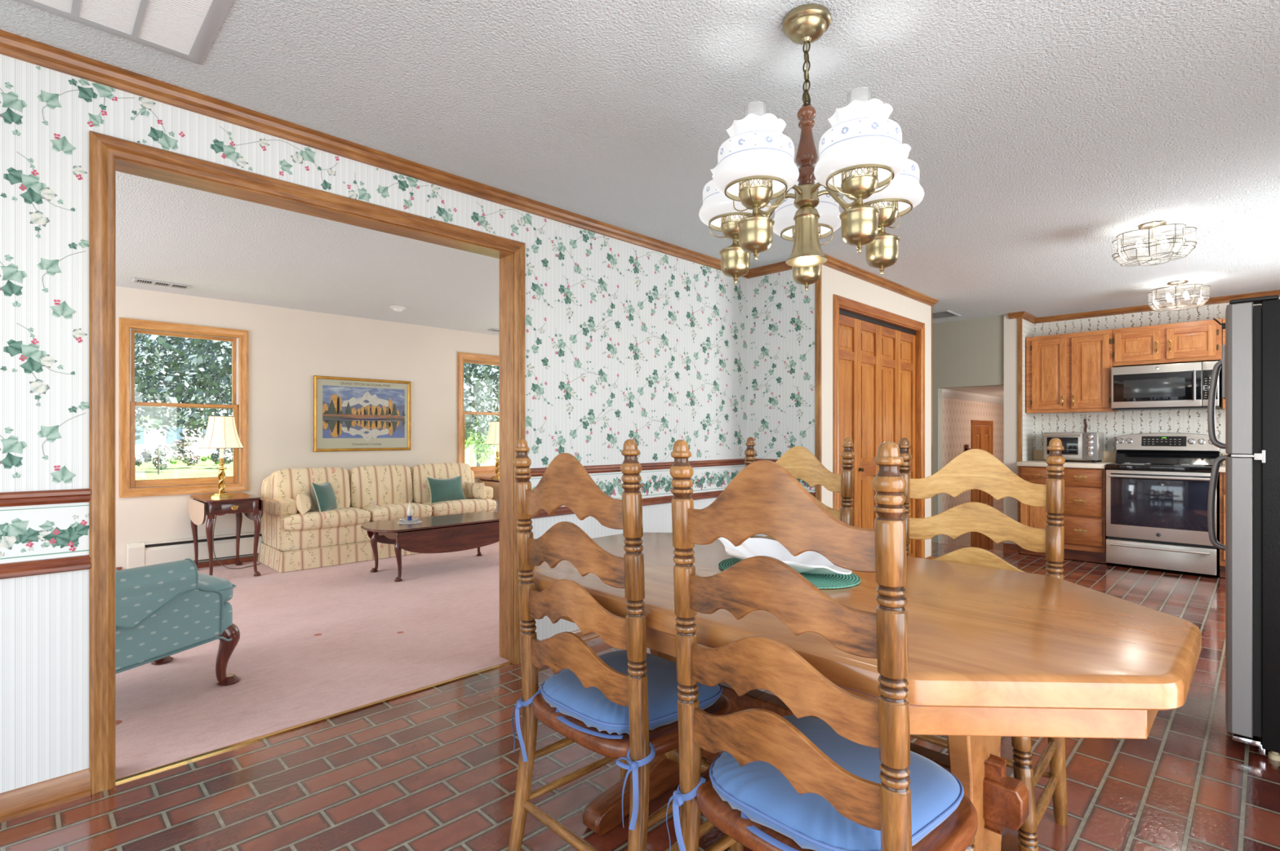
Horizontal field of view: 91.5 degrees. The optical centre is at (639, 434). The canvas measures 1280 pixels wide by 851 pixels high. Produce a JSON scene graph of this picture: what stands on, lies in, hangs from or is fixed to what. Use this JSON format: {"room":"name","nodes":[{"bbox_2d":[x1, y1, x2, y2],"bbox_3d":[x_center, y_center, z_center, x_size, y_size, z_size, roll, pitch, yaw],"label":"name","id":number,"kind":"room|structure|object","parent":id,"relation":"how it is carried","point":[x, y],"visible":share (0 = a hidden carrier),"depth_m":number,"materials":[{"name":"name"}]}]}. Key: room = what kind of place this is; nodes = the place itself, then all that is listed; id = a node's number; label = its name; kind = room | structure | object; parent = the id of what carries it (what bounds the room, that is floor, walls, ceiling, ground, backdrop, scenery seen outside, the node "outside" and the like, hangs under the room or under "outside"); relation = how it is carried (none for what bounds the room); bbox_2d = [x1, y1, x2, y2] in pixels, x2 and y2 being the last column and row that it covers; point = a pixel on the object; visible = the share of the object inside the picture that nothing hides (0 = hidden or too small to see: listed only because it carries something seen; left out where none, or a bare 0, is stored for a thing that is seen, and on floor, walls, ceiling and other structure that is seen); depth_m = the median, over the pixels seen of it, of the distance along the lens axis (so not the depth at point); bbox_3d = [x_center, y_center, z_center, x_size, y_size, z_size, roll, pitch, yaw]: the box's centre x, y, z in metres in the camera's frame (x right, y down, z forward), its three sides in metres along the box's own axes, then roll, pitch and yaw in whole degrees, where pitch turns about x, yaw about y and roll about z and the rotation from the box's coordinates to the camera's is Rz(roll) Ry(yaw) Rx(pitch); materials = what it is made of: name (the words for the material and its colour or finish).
{"room":"dining room","nodes":[
{"label":"dining room","id":0,"kind":"room"},
{"bbox_2d":[115,286,499,569],"bbox_3d":[-3.605,-0.020,5.893,7.400,2.400,0.120,0,0,-45],"label":"wall","id":1,"kind":"structure","parent":0,"point":[287,347],"depth_m":6.07,"materials":[{"name":"beige paint"}]},
{"bbox_2d":[119,317,248,497],"bbox_3d":[-3.994,-0.222,5.492,0.921,1.480,0.140,0,0,-45],"label":"window","id":2,"kind":"structure","parent":1,"relation":"in","point":[129,486],"depth_m":5.39,"materials":[{"name":"brown wood"}]},
{"bbox_2d":[126,531,263,568],"bbox_3d":[-3.149,1.034,6.200,3.020,0.273,0.083,0,0,-45],"label":"baseboard heater","id":3,"kind":"object","parent":1,"relation":"attached to","point":[139,554],"visible":0.31,"depth_m":5.42,"materials":[{"name":"beige"}]},
{"bbox_2d":[313,375,410,452],"bbox_3d":[-2.872,-0.208,6.516,0.992,0.757,0.024,0,0,-45],"label":"framed poster","id":4,"kind":"object","parent":1,"relation":"attached to","point":[350,414],"visible":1,"depth_m":6.49,"materials":[{"name":"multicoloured paper"}]},
{"bbox_2d":[322,385,404,441],"bbox_3d":[-2.869,-0.212,6.526,0.861,0.565,0.002,0,0,-45],"label":"print","id":5,"kind":"object","parent":4,"relation":"attached to","point":[351,413],"depth_m":6.51,"materials":[{"name":"multicoloured paper"}]},
{"bbox_2d":[457,352,499,478],"bbox_3d":[-1.834,-0.222,7.641,0.923,1.480,0.140,0,0,-45],"label":"window","id":6,"kind":"structure","parent":1,"relation":"in","point":[482,472],"depth_m":7.37,"materials":[{"name":"brown wood"}]},
{"bbox_2d":[0,53,747,793],"bbox_3d":[-0.459,-0.020,3.488,7.470,2.400,0.127,0,0,-45],"label":"wall","id":7,"kind":"structure","parent":0,"point":[624,341],"depth_m":2.19,"materials":[{"name":"paper"}]},
{"bbox_2d":[0,768,90,823],"bbox_3d":[-2.394,1.139,1.461,1.666,0.082,0.022,0,0,-45],"label":"baseboard","id":8,"kind":"structure","parent":7,"relation":"attached to","point":[50,793],"depth_m":1.97,"materials":[{"name":"brown wood"}]},
{"bbox_2d":[0,555,90,579],"bbox_3d":[-2.395,0.418,1.462,1.666,0.046,0.020,0,0,-45],"label":"trim rail","id":9,"kind":"object","parent":7,"relation":"attached to","point":[37,567],"visible":1,"depth_m":1.97,"materials":[{"name":"brown wood"}]},
{"bbox_2d":[0,488,90,507],"bbox_3d":[-2.395,0.200,1.462,1.666,0.045,0.020,0,0,-45],"label":"chair rail","id":10,"kind":"object","parent":7,"relation":"attached to","point":[76,495],"visible":1,"depth_m":1.97,"materials":[{"name":"brown wood"}]},
{"bbox_2d":[88,130,525,795],"bbox_3d":[-1.247,0.091,2.693,1.704,2.178,0.145,0,0,-45],"label":"door frame","id":11,"kind":"structure","parent":7,"relation":"attached to","point":[104,149],"depth_m":2.18,"materials":[{"name":"brown wood"}]},
{"bbox_2d":[115,662,511,784],"bbox_3d":[-1.224,1.187,2.670,1.570,0.026,0.026,0,0,-45],"label":"trim","id":12,"kind":"structure","parent":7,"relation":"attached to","point":[295,727],"depth_m":2.50,"materials":[{"name":"gold metal"}]},
{"bbox_2d":[0,29,938,306],"bbox_3d":[-0.141,-1.193,3.272,7.416,0.054,0.631,0,0,-45],"label":"crown molding","id":13,"kind":"structure","parent":7,"relation":"attached to","point":[11,45],"depth_m":2.56,"materials":[{"name":"brown wood"}]},
{"bbox_2d":[529,458,777,476],"bbox_3d":[0.298,0.200,3.761,1.992,0.045,0.557,0,0,-45],"label":"chair rail","id":14,"kind":"object","parent":7,"relation":"attached to","point":[540,472],"visible":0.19,"depth_m":3.94,"materials":[{"name":"brown wood"}]},
{"bbox_2d":[531,490,814,519],"bbox_3d":[0.298,0.418,3.761,1.992,0.046,0.557,0,0,-45],"label":"trim rail","id":15,"kind":"object","parent":7,"relation":"attached to","point":[565,510],"visible":0.31,"depth_m":3.94,"materials":[{"name":"brown wood"}]},
{"bbox_2d":[541,555,933,644],"bbox_3d":[1.036,1.139,4.460,4.024,0.082,0.607,0,0,-45],"label":"baseboard","id":16,"kind":"structure","parent":7,"relation":"attached to","point":[591,637],"depth_m":3.55,"materials":[{"name":"brown wood"}]},
{"bbox_2d":[0,0,1279,335],"bbox_3d":[-0.046,-1.280,3.946,9.900,0.120,8.060,0,0,-45],"label":"ceiling","id":17,"kind":"structure","parent":0,"point":[1040,134],"depth_m":2.43,"materials":[{"name":"white"}]},
{"bbox_2d":[14,0,233,65],"bbox_3d":[-1.397,-1.213,1.563,0.625,0.012,0.747,0,0,-45],"label":"skylight","id":18,"kind":"object","parent":17,"relation":"in","point":[185,29],"visible":1,"depth_m":1.82,"materials":[{"name":"grey"}]},
{"bbox_2d":[131,277,191,289],"bbox_3d":[-3.841,-1.213,5.016,0.370,0.012,0.150,0,0,-45],"label":"ceiling vent","id":19,"kind":"object","parent":17,"relation":"in","point":[136,280],"visible":1,"depth_m":5.01,"materials":[{"name":"grey"}]},
{"bbox_2d":[389,305,406,311],"bbox_3d":[-2.309,-1.197,5.954,0.148,0.046,0.148,0,0,-45],"label":"smoke detector","id":20,"kind":"object","parent":17,"relation":"attached to","point":[396,308],"visible":1,"depth_m":5.92,"materials":[{"name":"white plastic"}]},
{"bbox_2d":[487,328,499,332],"bbox_3d":[-1.597,-1.214,7.312,0.350,0.011,0.140,0,0,-45],"label":"ceiling vent","id":21,"kind":"object","parent":17,"relation":"in","point":[493,329],"visible":0.34,"depth_m":7.22,"materials":[{"name":"grey"}]},
{"bbox_2d":[698,3,924,291],"bbox_3d":[0.494,-0.846,1.851,0.659,0.748,0.638,0,0,15],"label":"chandelier","id":22,"kind":"object","parent":17,"relation":"hanging from","point":[863,156],"visible":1,"depth_m":1.68,"materials":[{"name":"glass"}]},
{"bbox_2d":[932,310,960,319],"bbox_3d":[3.029,-1.214,6.328,0.380,0.011,0.300,0,0,-45],"label":"ceiling vent","id":23,"kind":"object","parent":17,"relation":"in","point":[944,313],"visible":0.58,"depth_m":6.31,"materials":[{"name":"grey"}]},
{"bbox_2d":[1111,220,1196,266],"bbox_3d":[2.976,-1.116,3.623,0.375,0.206,0.384,0,0,-45],"label":"ceiling light","id":24,"kind":"object","parent":17,"relation":"attached to","point":[1140,247],"visible":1,"depth_m":3.60,"materials":[{"name":"clear glass"}]},
{"bbox_2d":[1146,280,1210,311],"bbox_3d":[4.301,-1.116,4.992,0.375,0.206,0.384,0,0,-45],"label":"ceiling light","id":25,"kind":"object","parent":17,"relation":"attached to","point":[1151,298],"visible":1,"depth_m":4.98,"materials":[{"name":"clear glass"}]},
{"bbox_2d":[0,542,1279,850],"bbox_3d":[-0.025,1.236,3.967,9.760,0.128,7.860,0,0,-45],"label":"floor","id":26,"kind":"structure","parent":0,"point":[435,769],"depth_m":2.34,"materials":[{"name":"brick"}]},
{"bbox_2d":[115,558,240,686],"bbox_3d":[-2.377,0.644,2.730,0.835,1.067,0.883,0,0,27],"label":"armchair","id":27,"kind":"object","parent":26,"relation":"on","point":[163,611],"visible":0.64,"depth_m":2.65,"materials":[{"name":"teal"}]},
{"bbox_2d":[198,573,232,602],"bbox_3d":[-2.336,0.740,2.821,0.650,0.144,0.659,0,0,27],"label":"seat cushion","id":28,"kind":"object","parent":27,"relation":"on","point":[205,581],"depth_m":2.91,"materials":[{"name":"fabric"}]},
{"bbox_2d":[188,492,263,576],"bbox_3d":[-3.508,0.846,5.277,0.410,0.652,0.690,0,0,-45],"label":"end table","id":29,"kind":"object","parent":26,"relation":"on","point":[200,506],"visible":0.88,"depth_m":5.14,"materials":[{"name":"brown wood"}]},
{"bbox_2d":[198,416,244,497],"bbox_3d":[-3.511,0.181,5.238,0.321,0.675,0.321,0,0,-45],"label":"table lamp","id":30,"kind":"object","parent":29,"relation":"on","point":[221,433],"visible":1,"depth_m":5.17,"materials":[{"name":"fabric"}]},
{"bbox_2d":[213,515,260,568],"bbox_3d":[-3.561,0.936,5.505,0.360,0.473,0.159,0,0,-29],"label":"lamp cord","id":31,"kind":"object","parent":26,"relation":"on","point":[215,515],"visible":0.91,"depth_m":5.47,"materials":[{"name":"brown plastic"}]},
{"bbox_2d":[257,462,499,573],"bbox_3d":[-2.523,0.737,6.294,2.168,0.861,0.717,0,0,-45],"label":"sofa","id":32,"kind":"object","parent":26,"relation":"on","point":[293,541],"visible":0.81,"depth_m":5.77,"materials":[{"name":"beige fabric"}]},
{"bbox_2d":[295,492,312,515],"bbox_3d":[-2.991,0.607,5.559,0.120,0.187,0.270,0,0,-17],"label":"pillow","id":33,"kind":"object","parent":32,"relation":"on","point":[304,502],"visible":1,"depth_m":5.46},
{"bbox_2d":[268,466,350,513],"bbox_3d":[-3.074,0.530,5.828,0.662,0.447,0.265,0,0,-45],"label":"cushion","id":34,"kind":"object","parent":32,"relation":"on","point":[283,484],"depth_m":5.72,"materials":[{"name":"fabric"}]},
{"bbox_2d":[311,482,337,512],"bbox_3d":[-2.891,0.568,5.721,0.145,0.296,0.338,0,0,-1],"label":"throw pillow","id":35,"kind":"object","parent":32,"relation":"on","point":[324,496],"visible":0.88,"depth_m":5.62,"materials":[{"name":"green fabric"}]},
{"bbox_2d":[280,506,370,531],"bbox_3d":[-2.937,0.768,5.749,0.745,0.166,0.527,0,0,-45],"label":"seat cushion","id":36,"kind":"object","parent":32,"relation":"on","point":[340,518],"depth_m":5.56,"materials":[{"name":"fabric"}]},
{"bbox_2d":[347,465,413,509],"bbox_3d":[-2.618,0.530,6.282,0.614,0.447,0.265,0,0,-45],"label":"cushion","id":37,"kind":"object","parent":32,"relation":"on","point":[369,486],"depth_m":6.17,"materials":[{"name":"fabric"}]},
{"bbox_2d":[362,502,431,522],"bbox_3d":[-2.454,0.768,6.228,0.605,0.166,0.527,0,0,-45],"label":"seat cushion","id":38,"kind":"object","parent":32,"relation":"on","point":[379,512],"depth_m":6.04,"materials":[{"name":"fabric"}]},
{"bbox_2d":[408,462,472,504],"bbox_3d":[-2.152,0.530,6.745,0.687,0.447,0.265,0,0,-45],"label":"cushion","id":39,"kind":"object","parent":32,"relation":"on","point":[420,491],"depth_m":6.56,"materials":[{"name":"fabric"}]},
{"bbox_2d":[426,475,466,504],"bbox_3d":[-2.019,0.568,6.517,0.144,0.276,0.416,0,0,39],"label":"throw pillow","id":40,"kind":"object","parent":32,"relation":"on","point":[450,489],"visible":0.98,"depth_m":6.45,"materials":[{"name":"green fabric"}]},
{"bbox_2d":[422,498,496,515],"bbox_3d":[-1.974,0.768,6.706,0.740,0.166,0.527,0,0,-45],"label":"seat cushion","id":41,"kind":"object","parent":32,"relation":"on","point":[468,505],"depth_m":6.49,"materials":[{"name":"fabric"}]},
{"bbox_2d":[464,482,486,499],"bbox_3d":[-1.786,0.605,6.758,0.271,0.187,0.121,0,0,25],"label":"pillow","id":42,"kind":"object","parent":32,"relation":"on","point":[473,491],"visible":1,"depth_m":6.71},
{"bbox_2d":[360,511,499,582],"bbox_3d":[-1.743,0.963,5.516,1.350,0.418,0.608,0,0,-45],"label":"coffee table","id":43,"kind":"object","parent":26,"relation":"on","point":[452,533],"visible":0.78,"depth_m":5.29,"materials":[{"name":"brown wood"}]},
{"bbox_2d":[396,520,421,524],"bbox_3d":[-1.984,0.752,5.376,0.208,0.002,0.208,0,0,-45],"label":"doily","id":44,"kind":"object","parent":43,"relation":"on","point":[420,521],"visible":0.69,"depth_m":5.33,"materials":[{"name":"white fabric"}]},
{"bbox_2d":[398,515,420,523],"bbox_3d":[-1.984,0.725,5.376,0.180,0.052,0.180,0,0,-45],"label":"candle holder","id":45,"kind":"object","parent":44,"relation":"on","point":[409,520],"visible":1,"depth_m":5.36,"materials":[{"name":"clear glass"}]},
{"bbox_2d":[406,502,412,515],"bbox_3d":[-1.984,0.634,5.376,0.046,0.128,0.046,0,0,-45],"label":"candle","id":46,"kind":"object","parent":45,"relation":"on","point":[409,510],"visible":1,"depth_m":5.36,"materials":[{"name":"white wax"}]},
{"bbox_2d":[478,477,499,499],"bbox_3d":[-1.551,0.846,7.330,0.410,0.652,0.690,0,0,-45],"label":"end table","id":47,"kind":"object","parent":26,"relation":"on","point":[494,483],"visible":0.06,"depth_m":7.17,"materials":[{"name":"brown wood"}]},
{"bbox_2d":[484,421,499,479],"bbox_3d":[-1.678,0.181,7.358,0.321,0.675,0.321,0,0,-45],"label":"table lamp","id":48,"kind":"object","parent":47,"relation":"on","point":[493,437],"visible":0.69,"depth_m":7.27,"materials":[{"name":"fabric"}]},
{"bbox_2d":[507,438,743,850],"bbox_3d":[-0.036,0.595,1.733,0.466,1.170,0.513,0,0,-44],"label":"dining chair","id":49,"kind":"object","parent":26,"relation":"on","point":[621,705],"visible":0.85,"depth_m":1.56,"materials":[{"name":"brown wood"}]},
{"bbox_2d":[542,650,720,735],"bbox_3d":[-0.033,0.699,1.735,0.417,0.064,0.437,0,0,-44],"label":"cushion","id":50,"kind":"object","parent":49,"relation":"on","point":[565,700],"depth_m":1.61,"materials":[{"name":"blue fabric"}]},
{"bbox_2d":[744,437,854,537],"bbox_3d":[0.494,0.595,2.386,0.503,1.170,0.466,0,0,45],"label":"dining chair","id":51,"kind":"object","parent":26,"relation":"on","point":[800,462],"visible":0.26,"depth_m":2.45,"materials":[{"name":"brown wood"}]},
{"bbox_2d":[666,440,977,850],"bbox_3d":[0.382,0.595,1.276,0.466,1.170,0.513,0,0,-43],"label":"dining chair","id":52,"kind":"object","parent":26,"relation":"on","point":[847,778],"visible":1,"depth_m":1.12,"materials":[{"name":"brown wood"}]},
{"bbox_2d":[711,715,960,850],"bbox_3d":[0.384,0.699,1.279,0.417,0.064,0.437,0,0,-43],"label":"cushion","id":53,"kind":"object","parent":52,"relation":"on","point":[751,799],"depth_m":1.17,"materials":[{"name":"blue fabric"}]},
{"bbox_2d":[533,532,1201,850],"bbox_3d":[0.425,0.792,1.820,1.070,0.775,1.784,0,0,-45],"label":"dining table","id":54,"kind":"object","parent":26,"relation":"on","point":[994,654],"visible":0.52,"depth_m":1.30,"materials":[{"name":"brown wood"}]},
{"bbox_2d":[718,558,860,589],"bbox_3d":[0.429,0.402,1.837,0.330,0.006,0.450,0,0,-37],"label":"placemat","id":55,"kind":"object","parent":54,"relation":"on","point":[820,581],"visible":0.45,"depth_m":1.72,"materials":[{"name":"fabric"}]},
{"bbox_2d":[717,537,851,574],"bbox_3d":[0.423,0.356,1.854,0.310,0.083,0.439,0,0,-37],"label":"serving dish","id":56,"kind":"object","parent":55,"relation":"on","point":[809,562],"visible":0.43,"depth_m":1.91,"materials":[{"name":"white"}]},
{"bbox_2d":[897,437,1067,850],"bbox_3d":[0.962,0.595,1.888,0.503,1.170,0.466,0,0,41],"label":"dining chair","id":57,"kind":"object","parent":26,"relation":"on","point":[973,468],"visible":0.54,"depth_m":1.97,"materials":[{"name":"brown wood"}]},
{"bbox_2d":[1017,466,1106,564],"bbox_3d":[4.157,0.744,6.085,0.635,0.872,0.696,0,0,-45],"label":"base cabinet","id":58,"kind":"object","parent":26,"relation":"on","point":[1084,515],"visible":0.62,"depth_m":5.79,"materials":[{"name":"brown wood"}]},
{"bbox_2d":[1016,450,1116,469],"bbox_3d":[4.161,0.234,6.088,0.627,0.145,0.702,0,0,-45],"label":"countertop","id":59,"kind":"structure","parent":58,"relation":"on","point":[1109,457],"depth_m":6.04,"materials":[{"name":"beige laminate"}]},
{"bbox_2d":[1043,432,1103,462],"bbox_3d":[4.247,0.121,6.122,0.343,0.288,0.444,0,0,-45],"label":"toaster oven","id":60,"kind":"object","parent":59,"relation":"on","point":[1077,446],"visible":0.88,"depth_m":5.98,"materials":[{"name":"metal"}]},
{"bbox_2d":[1106,432,1220,575],"bbox_3d":[4.639,0.566,5.542,0.676,1.168,0.732,0,0,-45],"label":"electric range","id":61,"kind":"object","parent":26,"relation":"on","point":[1157,484],"visible":0.94,"depth_m":5.42,"materials":[{"name":"silver metal"}]},
{"bbox_2d":[1106,462,1220,472],"bbox_3d":[4.645,0.286,5.548,0.588,0.044,0.732,0,0,-45],"label":"cooktop","id":62,"kind":"object","parent":61,"relation":"in","point":[1114,467],"depth_m":5.43,"materials":[{"name":"black glass"}]},
{"bbox_2d":[1219,472,1225,577],"bbox_3d":[5.369,0.744,4.866,0.635,0.872,1.226,0,0,-45],"label":"base cabinet","id":63,"kind":"object","parent":26,"relation":"on","point":[1222,475],"visible":0.05,"depth_m":5.10,"materials":[{"name":"brown wood"}]},
{"bbox_2d":[1218,453,1227,472],"bbox_3d":[5.372,0.234,4.871,0.627,0.145,1.230,0,0,-45],"label":"countertop","id":64,"kind":"structure","parent":63,"relation":"on","point":[1222,468],"depth_m":5.12,"materials":[{"name":"beige laminate"}]},
{"bbox_2d":[1207,295,1279,761],"bbox_3d":[2.699,0.338,2.356,0.755,1.684,0.853,0,0,-45],"label":"refrigerator","id":65,"kind":"object","parent":26,"relation":"on","point":[1251,548],"visible":1,"depth_m":2.29,"materials":[{"name":"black metal"}]},
{"bbox_2d":[1213,318,1225,328],"bbox_3d":[2.463,-0.472,2.640,0.067,0.045,0.029,0,0,-17],"label":"clip","id":66,"kind":"object","parent":65,"relation":"attached to","point":[1223,325],"visible":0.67,"depth_m":2.64,"materials":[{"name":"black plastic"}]},
{"bbox_2d":[1222,344,1225,399],"bbox_3d":[2.487,-0.265,2.654,0.170,0.220,0.010,0,0,-45],"label":"notepad","id":67,"kind":"object","parent":65,"relation":"attached to","point":[1223,345],"visible":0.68,"depth_m":2.60,"materials":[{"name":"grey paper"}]},
{"bbox_2d":[747,269,814,537],"bbox_3d":[1.049,-0.020,4.489,0.102,2.400,0.585,0,0,-45],"label":"wall","id":68,"kind":"structure","parent":0,"point":[781,313],"depth_m":4.47,"materials":[{"name":"paper"}]},
{"bbox_2d":[814,271,821,502],"bbox_3d":[1.215,0.000,4.253,0.022,2.360,0.040,0,0,-45],"label":"trim","id":69,"kind":"structure","parent":68,"relation":"attached to","point":[817,285],"depth_m":4.24,"materials":[{"name":"brown wood"}]},
{"bbox_2d":[821,264,931,558],"bbox_3d":[1.727,-0.020,5.162,2.010,2.400,0.586,0,0,-45],"label":"wall","id":70,"kind":"structure","parent":0,"point":[833,282],"depth_m":4.50,"materials":[{"name":"beige paint"}]},
{"bbox_2d":[839,309,915,557],"bbox_3d":[1.903,0.128,4.982,1.471,2.074,0.071,0,0,-45],"label":"door","id":71,"kind":"structure","parent":70,"relation":"in","point":[877,358],"depth_m":4.90,"materials":[{"name":"brown wood"}]},
{"bbox_2d":[833,293,924,559],"bbox_3d":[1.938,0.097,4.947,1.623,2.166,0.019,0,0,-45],"label":"door frame","id":72,"kind":"structure","parent":70,"relation":"attached to","point":[838,300],"depth_m":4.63,"materials":[{"name":"brown wood"}]},
{"bbox_2d":[931,306,932,555],"bbox_3d":[2.642,-0.035,5.668,0.012,2.270,0.022,0,0,-45],"label":"trim","id":73,"kind":"structure","parent":70,"relation":"attached to","point":[931,306],"depth_m":5.66,"materials":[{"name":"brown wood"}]},
{"bbox_2d":[932,315,1004,542],"bbox_3d":[3.212,-0.020,6.923,0.120,2.400,1.515,0,0,-45],"label":"wall","id":74,"kind":"structure","parent":0,"point":[968,353],"depth_m":6.64,"materials":[{"name":"paint"}]},
{"bbox_2d":[1003,542,1020,553],"bbox_3d":[3.785,1.139,6.303,0.142,0.082,0.172,0,0,-45],"label":"baseboard","id":75,"kind":"structure","parent":74,"relation":"attached to","point":[1010,548],"depth_m":6.27,"materials":[{"name":"brown wood"}]},
{"bbox_2d":[938,397,1004,551],"bbox_3d":[5.543,0.710,7.700,4.280,2.440,2.300,0,0,-45],"label":"wall","id":76,"kind":"structure","parent":0,"point":[957,415],"depth_m":7.58,"materials":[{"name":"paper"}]},
{"bbox_2d":[942,388,1004,404],"bbox_3d":[4.788,-0.465,8.388,4.180,0.090,0.060,0,0,-45],"label":"crown molding","id":77,"kind":"structure","parent":76,"relation":"attached to","point":[946,393],"depth_m":7.65,"materials":[{"name":"white paint"}]},
{"bbox_2d":[970,420,993,549],"bbox_3d":[4.419,0.858,8.050,0.828,2.084,0.019,0,0,-45],"label":"door frame","id":78,"kind":"structure","parent":76,"relation":"attached to","point":[973,423],"depth_m":7.89,"materials":[{"name":"brown wood"}]},
{"bbox_2d":[973,426,991,549],"bbox_3d":[4.440,0.887,8.029,0.696,2.005,0.080,0,0,-45],"label":"door","id":79,"kind":"structure","parent":76,"relation":"in","point":[982,434],"depth_m":8.03,"materials":[{"name":"brown wood"}]},
{"bbox_2d":[942,385,1004,397],"bbox_3d":[5.543,-0.565,7.700,4.279,0.110,2.300,0,0,-45],"label":"ceiling","id":80,"kind":"structure","parent":0,"point":[996,391],"depth_m":7.18,"materials":[{"name":"white paint"}]},
{"bbox_2d":[1004,314,1033,544],"bbox_3d":[3.948,-0.020,6.481,0.580,2.400,0.150,0,0,-45],"label":"wall","id":81,"kind":"structure","parent":0,"point":[1011,326],"depth_m":6.29,"materials":[{"name":"beige paint"}]},
{"bbox_2d":[1017,317,1022,462],"bbox_3d":[3.795,-0.040,6.230,0.032,2.260,0.034,0,0,-45],"label":"trim","id":82,"kind":"structure","parent":81,"relation":"attached to","point":[1020,319],"depth_m":6.22,"materials":[{"name":"brown wood"}]},
{"bbox_2d":[1033,297,1279,466],"bbox_3d":[5.171,-0.020,5.592,0.100,2.400,2.835,0,0,-45],"label":"wall","id":83,"kind":"structure","parent":0,"point":[1113,424],"depth_m":5.99,"materials":[{"name":"paper"}]},
{"bbox_2d":[1026,329,1118,413],"bbox_3d":[4.258,-0.603,6.172,0.368,0.766,0.705,0,0,-45],"label":"upper cabinet","id":84,"kind":"object","parent":83,"relation":"attached to","point":[1066,373],"visible":0.98,"depth_m":6.07,"materials":[{"name":"brown wood"}]},
{"bbox_2d":[1033,450,1116,462],"bbox_3d":[4.376,0.214,6.303,0.019,0.104,0.702,0,0,-45],"label":"backsplash","id":85,"kind":"structure","parent":83,"relation":"attached to","point":[1108,456],"depth_m":6.12,"materials":[{"name":"beige laminate"}]},
{"bbox_2d":[1008,289,1279,324],"bbox_3d":[4.879,-1.193,5.442,0.526,0.054,2.835,0,0,-45],"label":"crown molding","id":86,"kind":"structure","parent":83,"relation":"attached to","point":[1025,316],"depth_m":6.01,"materials":[{"name":"brown wood"}]},
{"bbox_2d":[1112,319,1222,367],"bbox_3d":[4.771,-0.813,5.657,0.368,0.346,0.746,0,0,-45],"label":"upper cabinet","id":87,"kind":"object","parent":83,"relation":"attached to","point":[1199,341],"visible":0.97,"depth_m":5.54,"materials":[{"name":"brown wood"}]},
{"bbox_2d":[1111,360,1221,411],"bbox_3d":[4.735,-0.427,5.630,0.449,0.396,0.732,0,0,-45],"label":"microwave","id":88,"kind":"object","parent":87,"relation":"attached to","point":[1177,386],"visible":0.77,"depth_m":5.51,"materials":[{"name":"silver metal"}]},
{"bbox_2d":[1222,318,1225,409],"bbox_3d":[5.326,-0.603,5.099,0.368,0.766,0.818,0,0,-45],"label":"upper cabinet","id":89,"kind":"object","parent":83,"relation":"attached to","point":[1224,319],"visible":0.03,"depth_m":5.29,"materials":[{"name":"brown wood"}]},
{"bbox_2d":[1222,453,1227,465],"bbox_3d":[5.587,0.214,5.085,0.019,0.104,1.230,0,0,-45],"label":"backsplash","id":90,"kind":"structure","parent":83,"relation":"attached to","point":[1224,462],"depth_m":5.51,"materials":[{"name":"beige laminate"}]},
{"label":"outside","id":91,"kind":"structure","parent":0,"visible":0},
{"bbox_2d":[135,442,499,479],"bbox_3d":[-34.133,1.830,55.579,150.000,0.300,113.050,0,0,-45],"label":"lawn","id":92,"kind":"structure","parent":91,"point":[207,468],"depth_m":30.81,"materials":[{"name":"plant"}]},
{"bbox_2d":[135,444,169,470],"bbox_3d":[-21.991,1.028,28.150,1.489,1.130,1.033,0,0,-14],"label":"shrub","id":93,"kind":"object","parent":92,"relation":"on","point":[147,457],"visible":0.91,"depth_m":28.12,"materials":[{"name":"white plant"}]},
{"bbox_2d":[157,447,159,474],"bbox_3d":[-20.446,1.105,26.500,0.055,1.150,0.055,0,0,-22],"label":"fence post","id":94,"kind":"object","parent":92,"relation":"on","point":[157,447],"visible":1,"depth_m":26.48,"materials":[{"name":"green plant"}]},
{"bbox_2d":[168,456,177,464],"bbox_3d":[-24.645,1.335,32.535,1.040,0.462,1.116,0,0,-45],"label":"shrub","id":95,"kind":"object","parent":92,"relation":"on","point":[171,460],"visible":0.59,"depth_m":32.31,"materials":[{"name":"green plant"}]},
{"bbox_2d":[167,435,199,466],"bbox_3d":[-22.561,0.795,30.985,1.395,1.562,1.567,0,0,-45],"label":"shrub","id":96,"kind":"object","parent":92,"relation":"on","point":[180,455],"visible":0.96,"depth_m":30.81,"materials":[{"name":"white plant"}]},
{"bbox_2d":[135,391,232,457],"bbox_3d":[-39.415,-0.920,48.000,9.200,5.200,12.800,0,0,25],"label":"house","id":97,"kind":"structure","parent":92,"relation":"on","point":[149,441],"depth_m":46.81,"materials":[{"name":"white"}]},
{"bbox_2d":[200,454,218,464],"bbox_3d":[-23.374,1.334,34.173,1.075,0.617,0.626,0,0,-22],"label":"shrub","id":98,"kind":"object","parent":92,"relation":"on","point":[203,459],"visible":0.48,"depth_m":33.90,"materials":[{"name":"green plant"}]},
{"bbox_2d":[209,448,232,465],"bbox_3d":[-20.787,0.990,31.076,1.106,1.051,1.385,0,0,-28],"label":"shrub","id":99,"kind":"object","parent":92,"relation":"on","point":[228,456],"visible":0.45,"depth_m":30.93,"materials":[{"name":"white plant"}]},
{"bbox_2d":[134,333,499,447],"bbox_3d":[-6.352,-1.513,13.588,10.037,6.419,10.211,0,0,-11],"label":"maple tree","id":100,"kind":"object","parent":92,"relation":"on","point":[188,369],"visible":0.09,"depth_m":10.90,"materials":[{"name":"green plant"}]},
{"bbox_2d":[464,417,496,466],"bbox_3d":[-7.170,0.447,27.473,1.756,2.483,2.338,0,0,-16],"label":"young tree","id":101,"kind":"object","parent":92,"relation":"on","point":[485,451],"visible":0.33,"depth_m":27.29,"materials":[{"name":"green plant"}]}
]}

